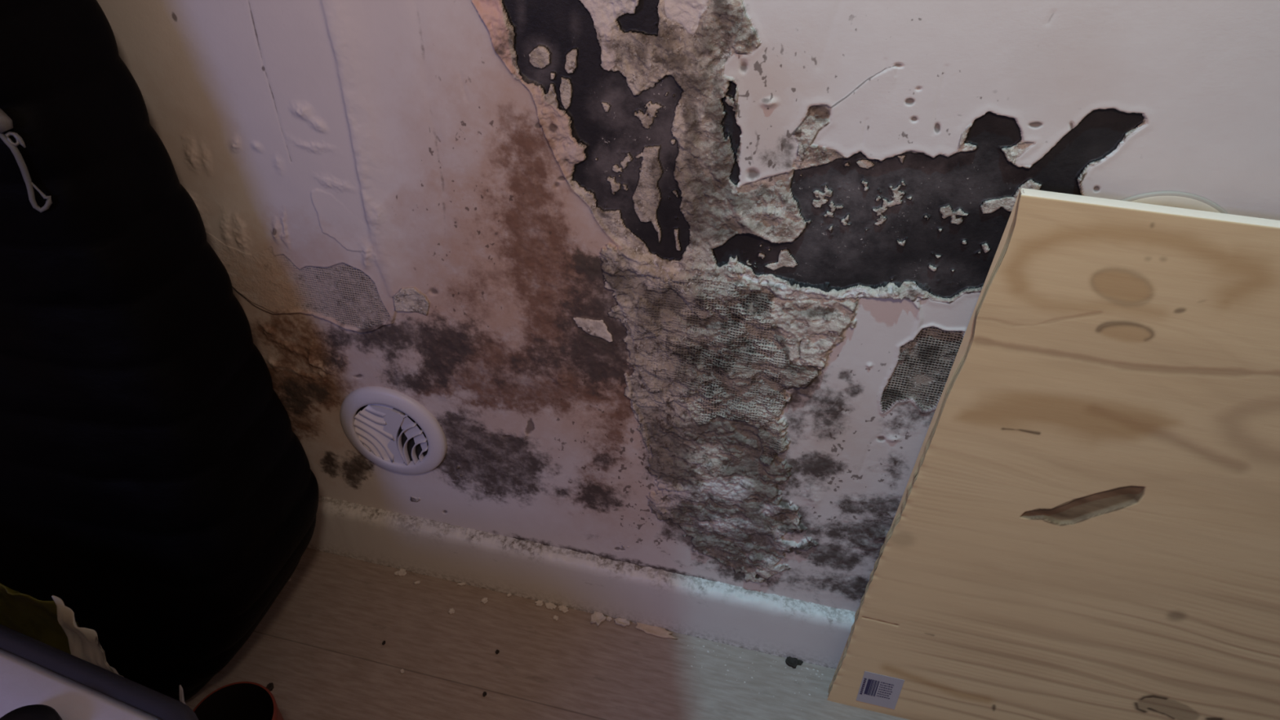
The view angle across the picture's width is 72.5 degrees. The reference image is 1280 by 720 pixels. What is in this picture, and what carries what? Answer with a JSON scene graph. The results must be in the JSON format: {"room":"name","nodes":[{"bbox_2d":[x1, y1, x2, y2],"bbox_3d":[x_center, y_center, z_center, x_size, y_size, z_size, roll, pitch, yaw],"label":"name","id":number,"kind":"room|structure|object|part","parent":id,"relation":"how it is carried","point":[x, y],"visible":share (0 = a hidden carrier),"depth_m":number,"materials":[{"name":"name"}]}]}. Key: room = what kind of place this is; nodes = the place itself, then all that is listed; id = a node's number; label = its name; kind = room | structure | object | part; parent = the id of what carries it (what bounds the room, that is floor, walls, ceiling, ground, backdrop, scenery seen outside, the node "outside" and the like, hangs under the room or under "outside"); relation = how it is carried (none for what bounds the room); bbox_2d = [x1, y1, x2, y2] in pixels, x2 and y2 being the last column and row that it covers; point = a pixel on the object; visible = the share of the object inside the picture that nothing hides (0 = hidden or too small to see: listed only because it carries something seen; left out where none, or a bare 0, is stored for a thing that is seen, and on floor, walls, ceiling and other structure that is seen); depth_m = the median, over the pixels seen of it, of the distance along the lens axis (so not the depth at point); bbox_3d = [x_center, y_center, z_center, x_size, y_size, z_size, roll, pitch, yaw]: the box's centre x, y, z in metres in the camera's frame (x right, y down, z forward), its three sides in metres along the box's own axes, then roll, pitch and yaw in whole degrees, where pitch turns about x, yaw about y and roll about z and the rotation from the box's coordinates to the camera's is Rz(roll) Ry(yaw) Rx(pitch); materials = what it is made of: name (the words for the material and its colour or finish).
{"room":"damaged room","nodes":[
{"label":"damaged room","id":0,"kind":"room"},
{"bbox_2d":[184,547,908,719],"bbox_3d":[-0.135,0.966,0.170,3.200,0.040,2.250,10,39,10],"label":"floor","id":1,"kind":"structure","parent":0,"point":[319,645],"depth_m":0.95,"materials":[{"name":"brown wood"}]},
{"bbox_2d":[0,582,79,654],"bbox_3d":[-0.503,0.280,0.768,0.086,0.288,0.021,12,39,13],"label":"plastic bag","id":2,"kind":"object","parent":1,"relation":"on","point":[24,614],"visible":0.21,"depth_m":0.71,"materials":[{"name":"plastic"}]},
{"bbox_2d":[51,595,123,676],"bbox_3d":[-0.439,0.298,0.748,0.029,0.286,0.019,10,39,10],"label":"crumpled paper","id":3,"kind":"object","parent":1,"relation":"on","point":[84,644],"visible":0.47,"depth_m":0.69,"materials":[{"name":"white paper"}]},
{"bbox_2d":[0,624,198,719],"bbox_3d":[-0.579,0.391,0.593,0.522,0.326,0.362,14,40,16],"label":"storage box","id":4,"kind":"object","parent":1,"relation":"on","point":[33,671],"depth_m":0.58,"materials":[{"name":"grey plastic"}]},
{"bbox_3d":[-0.385,0.236,0.543,0.044,0.014,0.044,10,39,10],"label":"black cap","id":5,"kind":"part","parent":4,"relation":"part of","materials":[{"name":"black plastic"}]},
{"bbox_3d":[-0.576,0.276,0.503,0.493,0.005,0.333,14,40,16],"label":"lid","id":6,"kind":"part","parent":4,"relation":"part of","materials":[{"name":"grey plastic"}]},
{"bbox_2d":[0,0,318,701],"bbox_3d":[-0.726,-0.092,0.747,0.797,0.890,0.252,10,39,10],"label":"coat","id":7,"kind":"object","parent":1,"relation":"on","point":[157,482],"visible":0.94,"depth_m":0.73,"materials":[{"name":"black fabric"}]},
{"bbox_3d":[-0.424,-0.159,0.578,0.013,0.016,0.015,-22,44,-27],"label":"zip pull","id":8,"kind":"part","parent":7,"relation":"part of","materials":[{"name":"metal"}]},
{"bbox_3d":[-0.420,-0.128,0.599,0.016,0.059,0.006,-3,38,-6],"label":"cord","id":9,"kind":"part","parent":7,"relation":"part of","materials":[{"name":"white fabric"}]},
{"bbox_2d":[179,684,186,705],"bbox_3d":[-0.336,0.341,0.715,0.004,0.264,0.016,10,39,10],"label":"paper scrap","id":10,"kind":"object","parent":1,"relation":"on","point":[181,692],"visible":0.3,"depth_m":0.64,"materials":[{"name":"white paper"}]},
{"bbox_2d":[192,681,284,719],"bbox_3d":[-0.356,0.363,0.795,0.080,0.130,0.080,10,39,10],"label":"cup","id":11,"kind":"object","parent":1,"relation":"on","point":[240,700],"visible":0.97,"depth_m":0.79,"materials":[{"name":"red plastic"}]},
{"bbox_2d":[266,682,274,691],"bbox_3d":[-0.390,0.345,0.919,0.007,0.005,0.010,10,39,10],"label":"crumb","id":12,"kind":"object","parent":1,"relation":"on","point":[269,686],"visible":0.79,"depth_m":0.92,"materials":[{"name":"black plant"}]},
{"bbox_2d":[394,570,401,576],"bbox_3d":[-0.289,0.254,1.040,0.008,0.002,0.006,-8,39,-12],"label":"flake","id":13,"kind":"object","parent":1,"relation":"on","point":[395,572],"visible":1,"depth_m":1.04,"materials":[{"name":"white paint"}]},
{"bbox_2d":[397,568,406,576],"bbox_3d":[-0.284,0.253,1.041,0.012,0.002,0.012,10,39,10],"label":"flake","id":14,"kind":"object","parent":1,"relation":"on","point":[403,573],"visible":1,"depth_m":1.04,"materials":[{"name":"white paint"}]},
{"bbox_2d":[413,581,420,584],"bbox_3d":[-0.263,0.263,1.030,0.009,0.002,0.004,-6,39,-9],"label":"flake","id":15,"kind":"object","parent":1,"relation":"on","point":[415,582],"visible":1,"depth_m":1.03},
{"bbox_2d":[448,608,454,614],"bbox_3d":[-0.216,0.288,1.000,0.007,0.002,0.008,-5,38,-8],"label":"flake","id":16,"kind":"object","parent":1,"relation":"on","point":[451,611],"visible":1,"depth_m":1.00,"materials":[{"name":"white paint"}]},
{"bbox_2d":[457,582,465,586],"bbox_3d":[-0.211,0.265,1.029,0.010,0.002,0.004,-7,39,-10],"label":"flake","id":17,"kind":"object","parent":1,"relation":"on","point":[458,584],"visible":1,"depth_m":1.03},
{"bbox_2d":[480,597,488,604],"bbox_3d":[-0.180,0.279,1.012,0.008,0.002,0.009,10,39,10],"label":"flake","id":18,"kind":"object","parent":1,"relation":"on","point":[484,600],"visible":1,"depth_m":1.01,"materials":[{"name":"white paint"}]},
{"bbox_2d":[534,600,542,606],"bbox_3d":[-0.117,0.281,1.011,0.010,0.002,0.008,10,39,10],"label":"flake","id":19,"kind":"object","parent":1,"relation":"on","point":[539,603],"visible":1,"depth_m":1.01,"materials":[{"name":"white paint"}]},
{"bbox_2d":[544,602,556,610],"bbox_3d":[-0.104,0.284,1.008,0.015,0.002,0.009,10,39,10],"label":"flake","id":20,"kind":"object","parent":1,"relation":"on","point":[548,606],"visible":1,"depth_m":1.01,"materials":[{"name":"white paint"}]},
{"bbox_2d":[553,615,559,621],"bbox_3d":[-0.096,0.294,0.995,0.006,0.002,0.006,10,39,10],"label":"flake","id":21,"kind":"object","parent":1,"relation":"on","point":[555,617],"visible":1,"depth_m":0.99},
{"bbox_2d":[559,604,568,613],"bbox_3d":[-0.088,0.287,1.005,0.013,0.002,0.009,19,41,21],"label":"flake","id":22,"kind":"object","parent":1,"relation":"on","point":[564,609],"visible":1,"depth_m":1.00,"materials":[{"name":"white paint"}]},
{"bbox_2d":[590,610,606,626],"bbox_3d":[-0.049,0.294,0.994,0.016,0.006,0.019,32,47,33],"label":"flake","id":23,"kind":"object","parent":1,"relation":"on","point":[597,618],"visible":1,"depth_m":0.99,"materials":[{"name":"white paint"}]},
{"bbox_2d":[606,616,612,622],"bbox_3d":[-0.035,0.295,0.996,0.008,0.002,0.006,10,39,10],"label":"flake","id":24,"kind":"object","parent":1,"relation":"on","point":[609,619],"visible":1,"depth_m":0.99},
{"bbox_2d":[613,617,630,626],"bbox_3d":[-0.020,0.298,0.991,0.019,0.005,0.010,10,39,10],"label":"flake","id":25,"kind":"object","parent":1,"relation":"on","point":[619,621],"visible":1,"depth_m":0.99,"materials":[{"name":"white paint"}]},
{"bbox_2d":[635,622,677,639],"bbox_3d":[0.018,0.305,0.985,0.052,0.003,0.015,10,39,10],"label":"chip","id":26,"kind":"object","parent":1,"relation":"on","point":[662,633],"visible":1,"depth_m":0.98,"materials":[{"name":"beige paint"}]},
{"bbox_2d":[687,640,823,710],"bbox_3d":[0.121,0.341,0.944,0.150,0.001,0.057,10,39,10],"label":"grit","id":27,"kind":"object","parent":1,"relation":"on","point":[699,641],"visible":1,"depth_m":0.95,"materials":[{"name":"paint"}]},
{"bbox_2d":[785,656,797,668],"bbox_3d":[0.166,0.330,0.956,0.013,0.005,0.011,22,42,24],"label":"leaf fragment","id":28,"kind":"object","parent":1,"relation":"on","point":[792,662],"visible":1,"depth_m":0.96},
{"bbox_2d":[797,659,803,665],"bbox_3d":[0.175,0.332,0.956,0.007,0.002,0.006,10,39,10],"label":"leaf fragment","id":29,"kind":"object","parent":1,"relation":"on","point":[799,662],"visible":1,"depth_m":0.96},
{"bbox_2d":[826,186,1279,719],"bbox_3d":[0.458,0.163,0.710,0.515,0.586,0.036,10,39,10],"label":"board","id":30,"kind":"object","parent":1,"relation":"on","point":[1086,524],"visible":1,"depth_m":0.69,"materials":[{"name":"brown wood"}]},
{"bbox_2d":[859,678,893,698],"bbox_3d":[0.242,0.337,0.892,0.030,0.027,0.001,10,39,10],"label":"label","id":31,"kind":"object","parent":30,"relation":"attached to","point":[869,688],"depth_m":0.89,"materials":[{"name":"white paper"}]},
{"bbox_2d":[96,0,1279,612],"bbox_3d":[0.153,-0.591,0.270,3.200,2.300,0.016,10,39,10],"label":"wall","id":32,"kind":"structure","parent":0,"point":[686,287],"depth_m":0.70,"materials":[{"name":"paint"}]},
{"bbox_2d":[339,386,446,474],"bbox_3d":[-0.261,0.077,0.920,0.120,0.120,0.010,10,39,10],"label":"air vent","id":33,"kind":"object","parent":32,"relation":"in","point":[389,428],"visible":1,"depth_m":0.92,"materials":[{"name":"white plastic"}]},
{"bbox_3d":[-0.241,0.066,0.905,0.020,0.023,0.001,14,40,16],"label":"blade","id":34,"kind":"part","parent":33,"relation":"part of","materials":[{"name":"white plastic"}]},
{"bbox_3d":[-0.238,0.075,0.911,0.023,0.025,0.001,14,40,16],"label":"blade","id":35,"kind":"part","parent":33,"relation":"part of","materials":[{"name":"white plastic"}]},
{"bbox_3d":[-0.231,0.083,0.914,0.016,0.021,0.001,15,40,17],"label":"blade","id":36,"kind":"part","parent":33,"relation":"part of","materials":[{"name":"white plastic"}]},
{"bbox_3d":[-0.228,0.090,0.920,0.011,0.018,0.001,19,41,21],"label":"blade","id":37,"kind":"part","parent":33,"relation":"part of","materials":[{"name":"white plastic"}]},
{"bbox_2d":[306,495,855,669],"bbox_3d":[0.129,0.284,0.949,3.200,0.085,0.018,10,39,10],"label":"baseboard","id":38,"kind":"structure","parent":32,"relation":"attached to","point":[775,624],"depth_m":0.97,"materials":[{"name":"white wood"}]},
{"bbox_2d":[1120,191,1227,213],"bbox_3d":[0.357,-0.067,0.611,0.110,0.110,0.004,10,39,10],"label":"round cover","id":39,"kind":"object","parent":32,"relation":"attached to","point":[1167,198],"visible":0.13,"depth_m":0.58,"materials":[{"name":"white plastic"}]},
{"bbox_3d":[0.357,-0.066,0.611,0.106,0.106,0.001,10,39,10],"label":"plate","id":40,"kind":"part","parent":39,"relation":"part of","materials":[{"name":"white plastic"}]}
]}

